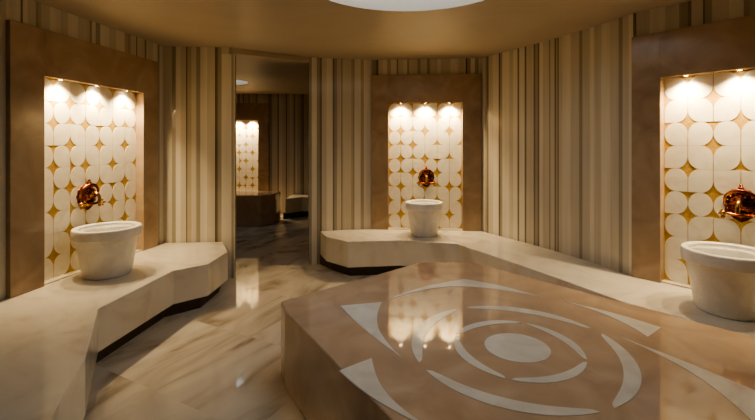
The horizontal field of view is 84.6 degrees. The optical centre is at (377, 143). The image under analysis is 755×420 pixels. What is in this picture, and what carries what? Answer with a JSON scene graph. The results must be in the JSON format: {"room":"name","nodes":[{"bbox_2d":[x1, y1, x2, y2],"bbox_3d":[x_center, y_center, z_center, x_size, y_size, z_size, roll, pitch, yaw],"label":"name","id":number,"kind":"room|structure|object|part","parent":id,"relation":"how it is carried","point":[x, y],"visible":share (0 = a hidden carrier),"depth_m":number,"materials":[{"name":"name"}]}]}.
{"room":"spa","nodes":[
{"label":"spa","id":0,"kind":"room"},
{"bbox_2d":[0,0,154,300],"bbox_3d":[-3.053,0.230,2.367,0.124,2.820,5.074,0,0,9],"label":"wall","id":1,"kind":"structure","parent":0,"point":[30,12],"depth_m":3.45,"materials":[{"name":"beige wood"}]},
{"bbox_2d":[6,19,157,297],"bbox_3d":[-2.776,0.115,4.039,0.160,2.150,1.685,0,0,9],"label":"wall niche","id":2,"kind":"object","parent":1,"relation":"attached to","point":[78,111],"visible":0.9,"depth_m":3.76,"materials":[{"name":"white tile"}]},
{"bbox_3d":[-2.883,0.115,3.345,0.160,2.150,0.280,0,0,9],"label":"frame","id":3,"kind":"part","parent":2,"relation":"part of","materials":[{"name":"brown stone"}]},
{"bbox_2d":[76,179,105,209],"bbox_3d":[-2.717,0.486,3.977,0.160,0.297,0.279,0,0,9],"label":"faucet","id":4,"kind":"object","parent":2,"relation":"attached to","point":[86,195],"visible":1,"depth_m":3.96,"materials":[{"name":"gold metal"}]},
{"bbox_3d":[-2.757,0.575,3.877,0.069,0.079,0.069,0,0,9],"label":"tap handle","id":5,"kind":"part","parent":4,"relation":"part of","materials":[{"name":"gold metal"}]},
{"bbox_3d":[-2.707,0.503,3.975,0.140,0.101,0.045,0,0,9],"label":"spout","id":6,"kind":"part","parent":4,"relation":"part of","materials":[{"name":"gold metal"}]},
{"bbox_3d":[-2.782,1.184,4.060,0.140,0.012,1.165,0,0,9],"label":"sill","id":7,"kind":"part","parent":2,"relation":"part of","materials":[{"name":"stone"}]},
{"bbox_3d":[-2.665,0.115,4.753,0.160,2.150,0.240,0,0,9],"label":"frame","id":8,"kind":"part","parent":2,"relation":"part of","materials":[{"name":"brown stone"}]},
{"bbox_2d":[155,43,235,277],"bbox_3d":[-2.255,0.230,5.072,1.003,2.820,0.240,0,0,-13],"label":"wall","id":9,"kind":"structure","parent":0,"point":[189,78],"depth_m":5.04,"materials":[{"name":"beige wood"}]},
{"bbox_2d":[222,54,234,277],"bbox_3d":[-1.824,0.270,5.081,0.157,2.740,0.046,0,0,0],"label":"door jamb","id":10,"kind":"object","parent":9,"relation":"attached to","point":[226,58],"depth_m":5.07,"materials":[{"name":"beige wood"}]},
{"bbox_2d":[236,94,268,102],"bbox_3d":[-3.280,-1.070,9.860,1.440,0.220,0.120,0,0,0],"label":"wall","id":11,"kind":"structure","parent":0,"point":[240,98],"depth_m":9.80,"materials":[{"name":"brown wood"}]},
{"bbox_2d":[236,103,268,190],"bbox_3d":[-3.280,0.115,9.840,1.440,2.150,0.160,0,0,0],"label":"wall niche","id":12,"kind":"object","parent":11,"relation":"attached to","point":[252,119],"visible":0.52,"depth_m":9.85,"materials":[{"name":"white tile"}]},
{"bbox_3d":[-2.685,0.115,9.840,0.250,2.150,0.160,0,0,0],"label":"frame","id":13,"kind":"part","parent":12,"relation":"part of","materials":[{"name":"brown stone"}]},
{"bbox_2d":[236,62,307,93],"bbox_3d":[-1.250,-1.180,8.500,11.500,0.001,5.000,0,0,0],"label":"ceiling","id":14,"kind":"structure","parent":0,"point":[261,77],"depth_m":7.36,"materials":[{"name":"paint"}]},
{"bbox_2d":[236,80,247,84],"bbox_3d":[-2.900,-1.320,7.900,0.890,0.280,0.890,0,0,0],"label":"ceiling light","id":15,"kind":"object","parent":14,"relation":"on","point":[238,82],"visible":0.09,"depth_m":8.29,"materials":[{"name":"paint"}]},
{"bbox_2d":[269,94,307,212],"bbox_3d":[-0.920,0.230,7.960,3.280,2.820,3.920,0,0,0],"label":"wall","id":16,"kind":"structure","parent":0,"point":[288,113],"depth_m":9.80,"materials":[{"name":"beige wood"}]},
{"bbox_2d":[308,57,371,264],"bbox_3d":[-0.519,0.230,5.798,0.879,2.820,0.138,0,0,-12],"label":"wall","id":17,"kind":"structure","parent":0,"point":[339,90],"depth_m":5.74,"materials":[{"name":"beige wood"}]},
{"bbox_2d":[6,213,687,419],"bbox_3d":[-1.000,1.690,4.400,12.000,0.100,13.200,0,0,0],"label":"floor","id":18,"kind":"structure","parent":0,"point":[220,359],"depth_m":3.28,"materials":[{"name":"stone"}]},
{"bbox_2d":[0,242,227,419],"bbox_3d":[-2.182,1.415,3.156,1.957,0.450,3.789,0,0,0],"label":"bench","id":19,"kind":"object","parent":18,"relation":"on","point":[53,336],"visible":0.99,"depth_m":3.02,"materials":[{"name":"stone"}]},
{"bbox_2d":[70,221,141,279],"bbox_3d":[-2.470,0.972,3.800,0.551,0.434,0.551,0,0,0],"label":"basin","id":20,"kind":"object","parent":19,"relation":"on","point":[105,250],"visible":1,"depth_m":3.63,"materials":[{"name":"white stone"}]},
{"bbox_2d":[236,191,280,226],"bbox_3d":[-3.250,1.330,8.600,2.300,0.620,0.800,0,0,0],"label":"platform","id":21,"kind":"object","parent":18,"relation":"on","point":[253,208],"visible":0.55,"depth_m":8.21,"materials":[{"name":"brown stone"}]},
{"bbox_2d":[283,195,307,218],"bbox_3d":[-0.778,1.415,9.392,2.557,0.450,0.776,0,0,0],"label":"bench","id":22,"kind":"object","parent":18,"relation":"on","point":[295,205],"visible":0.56,"depth_m":9.23,"materials":[{"name":"stone"}]},
{"bbox_2d":[281,262,754,419],"bbox_3d":[0.853,1.379,2.309,2.175,0.522,3.065,0,0,-40],"label":"platform","id":23,"kind":"object","parent":18,"relation":"on","point":[423,340],"visible":1,"depth_m":2.25,"materials":[{"name":"brown stone"}]},
{"bbox_2d":[320,229,754,337],"bbox_3d":[1.842,1.415,3.997,1.732,0.450,6.035,0,0,-44],"label":"bench","id":24,"kind":"object","parent":18,"relation":"on","point":[363,251],"visible":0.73,"depth_m":4.59,"materials":[{"name":"stone"}]},
{"bbox_2d":[405,199,442,237],"bbox_3d":[0.610,0.972,5.430,0.490,0.434,0.490,0,0,0],"label":"basin","id":25,"kind":"object","parent":24,"relation":"on","point":[424,214],"visible":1,"depth_m":5.26,"materials":[{"name":"white stone"}]},
{"bbox_2d":[680,241,754,320],"bbox_3d":[2.500,0.972,2.960,0.551,0.434,0.551,0,0,0],"label":"basin","id":26,"kind":"object","parent":24,"relation":"on","point":[721,275],"visible":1,"depth_m":2.83,"materials":[{"name":"white stone"}]},
{"bbox_2d":[33,0,691,61],"bbox_3d":[0.250,-1.180,1.900,8.500,0.001,8.200,0,0,0],"label":"ceiling","id":27,"kind":"structure","parent":0,"point":[304,28],"depth_m":4.10,"materials":[{"name":"paint"}]},
{"bbox_2d":[329,0,483,10],"bbox_3d":[0.240,-1.320,2.820,1.844,0.280,1.844,0,0,0],"label":"ceiling light","id":28,"kind":"object","parent":27,"relation":"attached to","point":[385,5],"visible":1,"depth_m":3.67,"materials":[{"name":"paint"}]},
{"bbox_2d":[372,58,480,74],"bbox_3d":[0.675,-1.070,5.820,1.505,0.220,0.120,0,0,5],"label":"wall","id":29,"kind":"structure","parent":0,"point":[458,65],"depth_m":5.76,"materials":[{"name":"beige wood"}]},
{"bbox_2d":[372,74,480,230],"bbox_3d":[0.673,0.115,5.800,1.505,2.150,0.160,0,0,5],"label":"wall niche","id":30,"kind":"object","parent":29,"relation":"attached to","point":[433,121],"visible":0.88,"depth_m":5.78,"materials":[{"name":"white tile"}]},
{"bbox_3d":[0.040,0.115,5.851,0.235,2.150,0.160,0,0,5],"label":"frame","id":31,"kind":"part","parent":30,"relation":"part of","materials":[{"name":"brown stone"}]},
{"bbox_3d":[0.664,1.184,5.811,1.015,0.012,0.140,0,0,5],"label":"sill","id":32,"kind":"part","parent":30,"relation":"part of","materials":[{"name":"stone"}]},
{"bbox_2d":[416,166,436,186],"bbox_3d":[0.675,0.457,5.732,0.279,0.297,0.160,0,0,5],"label":"faucet","id":33,"kind":"object","parent":30,"relation":"attached to","point":[426,176],"visible":1,"depth_m":5.77,"materials":[{"name":"gold metal"}]},
{"bbox_3d":[1.296,0.115,5.750,0.255,2.150,0.160,0,0,5],"label":"frame","id":34,"kind":"part","parent":30,"relation":"part of","materials":[{"name":"brown stone"}]},
{"bbox_2d":[481,14,632,275],"bbox_3d":[1.955,0.230,4.763,0.195,2.820,2.168,0,0,-25],"label":"wall","id":35,"kind":"structure","parent":0,"point":[556,114],"depth_m":4.50,"materials":[{"name":"beige wood"}]},
{"bbox_2d":[633,0,754,36],"bbox_3d":[2.827,-1.070,3.208,0.120,0.220,1.493,0,0,-39],"label":"wall","id":36,"kind":"structure","parent":0,"point":[694,12],"depth_m":3.43,"materials":[{"name":"beige wood"}]},
{"bbox_2d":[632,15,754,288],"bbox_3d":[2.811,0.115,3.195,0.160,2.150,1.493,0,0,-39],"label":"wall niche","id":37,"kind":"object","parent":36,"relation":"attached to","point":[693,87],"visible":0.82,"depth_m":3.47,"materials":[{"name":"white tile"}]},
{"bbox_3d":[2.412,0.115,3.688,0.160,2.150,0.225,0,0,-39],"label":"frame","id":38,"kind":"part","parent":37,"relation":"part of","materials":[{"name":"brown stone"}]},
{"bbox_3d":[2.811,1.184,3.211,0.140,0.012,1.018,0,0,-39],"label":"sill","id":39,"kind":"part","parent":37,"relation":"part of","materials":[{"name":"stone"}]},
{"bbox_2d":[716,184,754,221],"bbox_3d":[2.755,0.457,3.158,0.160,0.297,0.279,0,0,-39],"label":"faucet","id":40,"kind":"object","parent":37,"relation":"attached to","point":[739,203],"visible":1,"depth_m":3.18,"materials":[{"name":"gold metal"}]},
{"bbox_3d":[2.707,0.544,3.255,0.069,0.079,0.069,0,0,-39],"label":"tap handle","id":41,"kind":"part","parent":40,"relation":"part of","materials":[{"name":"gold metal"}]},
{"bbox_3d":[2.747,0.473,3.152,0.140,0.101,0.045,0,0,-39],"label":"spout","id":42,"kind":"part","parent":40,"relation":"part of","materials":[{"name":"gold metal"}]},
{"bbox_3d":[2.811,0.562,3.203,0.016,0.085,0.120,0,0,-39],"label":"shield plate","id":43,"kind":"part","parent":40,"relation":"part of","materials":[{"name":"orange metal"}]},
{"bbox_3d":[-4.210,0.230,5.515,4.619,2.820,0.770,0,0,0],"label":"wall","id":44,"kind":"structure","parent":0,"visible":0},
{"bbox_2d":[234,48,308,64],"bbox_3d":[-1.401,-1.143,5.443,1.001,0.067,0.200,0,0,-34],"label":"lintel","id":45,"kind":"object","parent":44,"relation":"in","point":[243,53],"depth_m":5.39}
]}

